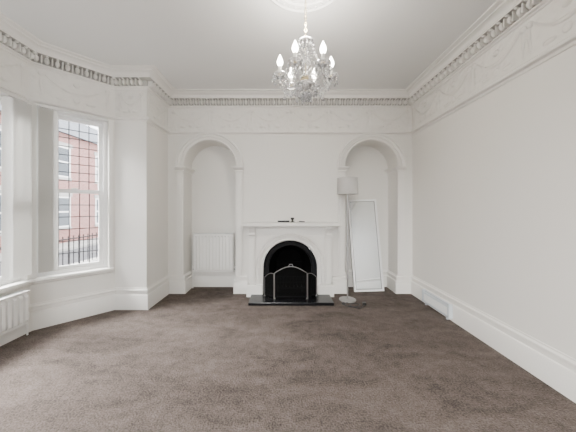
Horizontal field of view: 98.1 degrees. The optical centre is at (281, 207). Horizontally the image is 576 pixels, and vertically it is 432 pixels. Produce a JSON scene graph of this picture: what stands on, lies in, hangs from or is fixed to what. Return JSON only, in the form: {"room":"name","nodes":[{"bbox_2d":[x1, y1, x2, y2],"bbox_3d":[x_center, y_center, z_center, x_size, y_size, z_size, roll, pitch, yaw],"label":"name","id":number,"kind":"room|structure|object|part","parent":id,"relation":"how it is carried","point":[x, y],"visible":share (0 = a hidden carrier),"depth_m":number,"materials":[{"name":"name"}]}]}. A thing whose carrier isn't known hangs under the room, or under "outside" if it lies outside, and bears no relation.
{"room":"living room","nodes":[
{"label":"living room","id":0,"kind":"room"},
{"bbox_2d":[0,276,29,304],"bbox_3d":[-2.760,-0.210,1.930,0.160,3.020,1.460,0,0,0],"label":"wall","id":1,"kind":"structure","parent":0,"point":[23,277],"depth_m":2.60,"materials":[{"name":"paint"}]},
{"bbox_2d":[0,93,20,285],"bbox_3d":[-2.770,-0.180,1.930,0.080,1.880,1.360,0,0,0],"label":"window","id":2,"kind":"structure","parent":1,"relation":"in","point":[2,282],"depth_m":2.47,"materials":[{"name":"white paint"}]},
{"bbox_2d":[0,88,31,279],"bbox_3d":[-2.638,-0.213,1.938,0.076,1.806,1.316,0,0,0],"label":"vertical blinds","id":3,"kind":"object","parent":2,"relation":"attached to","point":[16,114],"visible":1,"depth_m":2.46,"materials":[{"name":"white fabric"}]},
{"bbox_2d":[0,290,29,335],"bbox_3d":[-2.615,1.065,1.955,0.128,0.469,1.242,0,0,0],"label":"radiator","id":4,"kind":"object","parent":1,"relation":"attached to","point":[14,307],"visible":1,"depth_m":2.39,"materials":[{"name":"white metal"}]},
{"bbox_2d":[30,121,114,303],"bbox_3d":[-2.473,-0.210,2.995,0.160,3.020,0.771,0,0,43],"label":"wall","id":5,"kind":"structure","parent":0,"point":[48,291],"depth_m":2.99,"materials":[{"name":"paint"}]},
{"bbox_2d":[0,267,113,293],"bbox_3d":[-2.426,0.788,1.930,0.608,0.064,2.615,0,0,0],"label":"window sill","id":6,"kind":"structure","parent":5,"relation":"attached to","point":[9,287],"depth_m":2.76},
{"bbox_2d":[26,102,112,279],"bbox_3d":[-2.417,-0.183,1.930,0.523,1.874,2.539,0,0,0],"label":"window frame","id":7,"kind":"structure","parent":5,"relation":"attached to","point":[34,106],"depth_m":2.68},
{"bbox_2d":[37,106,107,276],"bbox_3d":[-2.487,-0.180,2.995,0.080,1.880,0.651,0,0,43],"label":"window","id":8,"kind":"structure","parent":5,"relation":"in","point":[102,191],"depth_m":3.11,"materials":[{"name":"white paint"}]},
{"bbox_2d":[38,104,107,272],"bbox_3d":[-2.395,-0.213,2.900,0.071,1.806,0.623,0,0,43],"label":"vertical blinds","id":9,"kind":"object","parent":8,"relation":"attached to","point":[47,119],"visible":1,"depth_m":2.71,"materials":[{"name":"white fabric"}]},
{"bbox_2d":[115,122,152,287],"bbox_3d":[-1.948,-0.210,3.300,0.405,3.020,0.160,0,0,0],"label":"wall pier","id":10,"kind":"object","parent":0,"point":[133,140],"visible":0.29,"depth_m":3.22,"materials":[{"name":"paint"}]},
{"bbox_2d":[153,127,167,283],"bbox_3d":[-1.825,-0.210,3.600,0.160,3.020,0.440,0,0,0],"label":"wall","id":11,"kind":"structure","parent":0,"point":[160,140],"depth_m":3.59,"materials":[{"name":"paint"}]},
{"bbox_2d":[0,0,552,107],"bbox_3d":[-0.342,-1.620,1.160,4.674,0.200,5.330,0,0,0],"label":"crown molding","id":12,"kind":"structure","parent":11,"relation":"attached to","point":[503,17],"depth_m":3.06,"materials":[{"name":"white paint"}]},
{"bbox_2d":[0,0,496,88],"bbox_3d":[-0.375,-1.780,1.325,5.150,0.120,6.050,0,0,0],"label":"ceiling","id":13,"kind":"structure","parent":0,"point":[194,44],"depth_m":2.46,"materials":[{"name":"white paint"}]},
{"bbox_2d":[271,0,335,12],"bbox_3d":[0.175,-1.703,1.850,0.680,0.038,0.680,0,0,0],"label":"ceiling rose","id":14,"kind":"object","parent":13,"relation":"attached to","point":[297,6],"depth_m":2.10,"materials":[{"name":"white paint"}]},
{"bbox_2d":[271,0,338,105],"bbox_3d":[0.175,-1.234,1.850,0.507,0.898,0.458,0,0,0],"label":"chandelier","id":15,"kind":"object","parent":13,"relation":"hanging from","point":[305,84],"visible":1,"depth_m":1.81,"materials":[{"name":"glass"}]},
{"bbox_3d":[0.175,-1.294,1.850,0.100,0.778,0.100,0,0,0],"label":"chain and rod","id":16,"kind":"part","parent":15,"relation":"part of","materials":[{"name":"silver metal"}]},
{"bbox_2d":[277,40,333,82],"bbox_3d":[0.175,-1.046,1.850,0.426,0.169,0.384,0,0,0],"label":"bulbs","id":17,"kind":"object","parent":15,"relation":"on","point":[306,61],"depth_m":1.81,"materials":[{"name":"white glass"}]},
{"bbox_2d":[0,287,575,431],"bbox_3d":[-0.375,1.360,1.325,5.150,0.120,6.050,0,0,0],"label":"floor","id":18,"kind":"structure","parent":0,"point":[202,359],"depth_m":1.98,"materials":[{"name":"carpet"}]},
{"bbox_2d":[241,222,339,305],"bbox_3d":[0.122,0.754,3.700,1.400,1.092,0.760,0,0,0],"label":"fireplace","id":19,"kind":"object","parent":18,"relation":"on","point":[273,246],"visible":0.83,"depth_m":3.68,"materials":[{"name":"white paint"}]},
{"bbox_2d":[264,264,316,298],"bbox_3d":[0.122,1.017,3.520,0.768,0.482,0.148,0,0,0],"label":"fire screen","id":20,"kind":"object","parent":19,"relation":"on","point":[269,279],"visible":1,"depth_m":3.46,"materials":[{"name":"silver metal"}]},
{"bbox_2d":[337,177,357,302],"bbox_3d":[0.925,0.437,3.530,0.302,1.725,0.302,0,0,0],"label":"floor lamp","id":21,"kind":"object","parent":18,"relation":"on","point":[347,186],"visible":1,"depth_m":3.44,"materials":[{"name":"silver metal"}]},
{"bbox_2d":[341,302,365,308],"bbox_3d":[0.956,1.282,3.317,0.324,0.033,0.185,0,0,12],"label":"power cable","id":22,"kind":"object","parent":18,"relation":"on","point":[342,303],"visible":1,"depth_m":3.33,"materials":[{"name":"black plastic"}]},
{"bbox_2d":[348,199,383,291],"bbox_3d":[1.330,0.579,3.998,0.509,1.454,0.270,0,0,0],"label":"leaning mirror","id":23,"kind":"object","parent":18,"relation":"on","point":[367,271],"visible":0.97,"depth_m":3.99,"materials":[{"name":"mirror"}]},
{"bbox_2d":[168,136,411,281],"bbox_3d":[0.122,-0.210,3.985,3.735,3.020,0.330,0,0,0],"label":"wall","id":24,"kind":"structure","parent":0,"point":[285,177],"depth_m":3.82,"materials":[{"name":"paint"}]},
{"bbox_2d":[192,233,235,287],"bbox_3d":[-1.100,0.855,4.070,0.722,0.889,0.158,0,0,0],"label":"radiator","id":25,"kind":"object","parent":24,"relation":"attached to","point":[213,252],"visible":0.97,"depth_m":4.00,"materials":[{"name":"white metal"}]},
{"bbox_2d":[0,33,575,135],"bbox_3d":[-0.345,-1.137,1.160,4.669,0.062,5.319,0,0,0],"label":"rail","id":26,"kind":"object","parent":24,"relation":"attached to","point":[570,41],"depth_m":3.02,"materials":[{"name":"white paint"}]},
{"bbox_2d":[174,132,406,274],"bbox_3d":[0.130,-0.059,3.945,3.490,2.169,0.410,0,0,0],"label":"trim arch moulding","id":27,"kind":"structure","parent":24,"relation":"attached to","point":[401,167],"depth_m":3.79,"materials":[{"name":"white paint"}]},
{"bbox_2d":[412,45,575,358],"bbox_3d":[2.090,-0.210,1.410,0.200,3.020,5.820,0,0,0],"label":"wall","id":28,"kind":"structure","parent":0,"point":[494,178],"depth_m":2.20,"materials":[{"name":"paint"}]},
{"bbox_2d":[0,270,575,402],"bbox_3d":[-0.345,1.162,1.325,4.670,0.274,5.650,0,0,0],"label":"baseboard","id":29,"kind":"structure","parent":28,"relation":"attached to","point":[553,367],"depth_m":2.81,"materials":[{"name":"white paint"}]},
{"bbox_2d":[422,289,452,319],"bbox_3d":[1.930,1.202,3.135,0.046,0.194,0.550,0,0,0],"label":"air vent","id":30,"kind":"object","parent":28,"relation":"attached to","point":[430,299],"visible":1,"depth_m":3.07,"materials":[{"name":"white metal"}]},
{"label":"outside","id":31,"kind":"structure","parent":0,"visible":0},
{"bbox_2d":[0,238,97,275],"bbox_3d":[-31.450,1.925,10.000,57.100,0.250,100.000,0,0,0],"label":"street","id":32,"kind":"structure","parent":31,"point":[86,242],"depth_m":10.88,"materials":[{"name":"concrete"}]},
{"bbox_2d":[0,232,97,265],"bbox_3d":[-4.400,1.240,4.000,0.260,1.320,20.000,0,0,0],"label":"fence","id":33,"kind":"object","parent":32,"relation":"on","point":[92,259],"depth_m":5.50,"materials":[{"name":"black metal"}]},
{"bbox_2d":[0,105,97,252],"bbox_3d":[-14.400,-2.100,9.000,6.600,8.000,30.600,0,0,0],"label":"house","id":34,"kind":"structure","parent":32,"relation":"on","point":[63,197],"depth_m":14.00,"materials":[{"name":"brick"}]},
{"bbox_3d":[-2.230,-0.210,-0.430,0.160,3.020,2.140,0,0,0],"label":"wall","id":35,"kind":"structure","parent":0,"visible":0},
{"bbox_2d":[0,0,575,130],"bbox_3d":[-0.345,-1.350,1.160,4.700,0.360,5.350,0,0,0],"label":"frieze","id":36,"kind":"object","parent":35,"relation":"attached to","point":[556,21],"depth_m":3.12}
]}

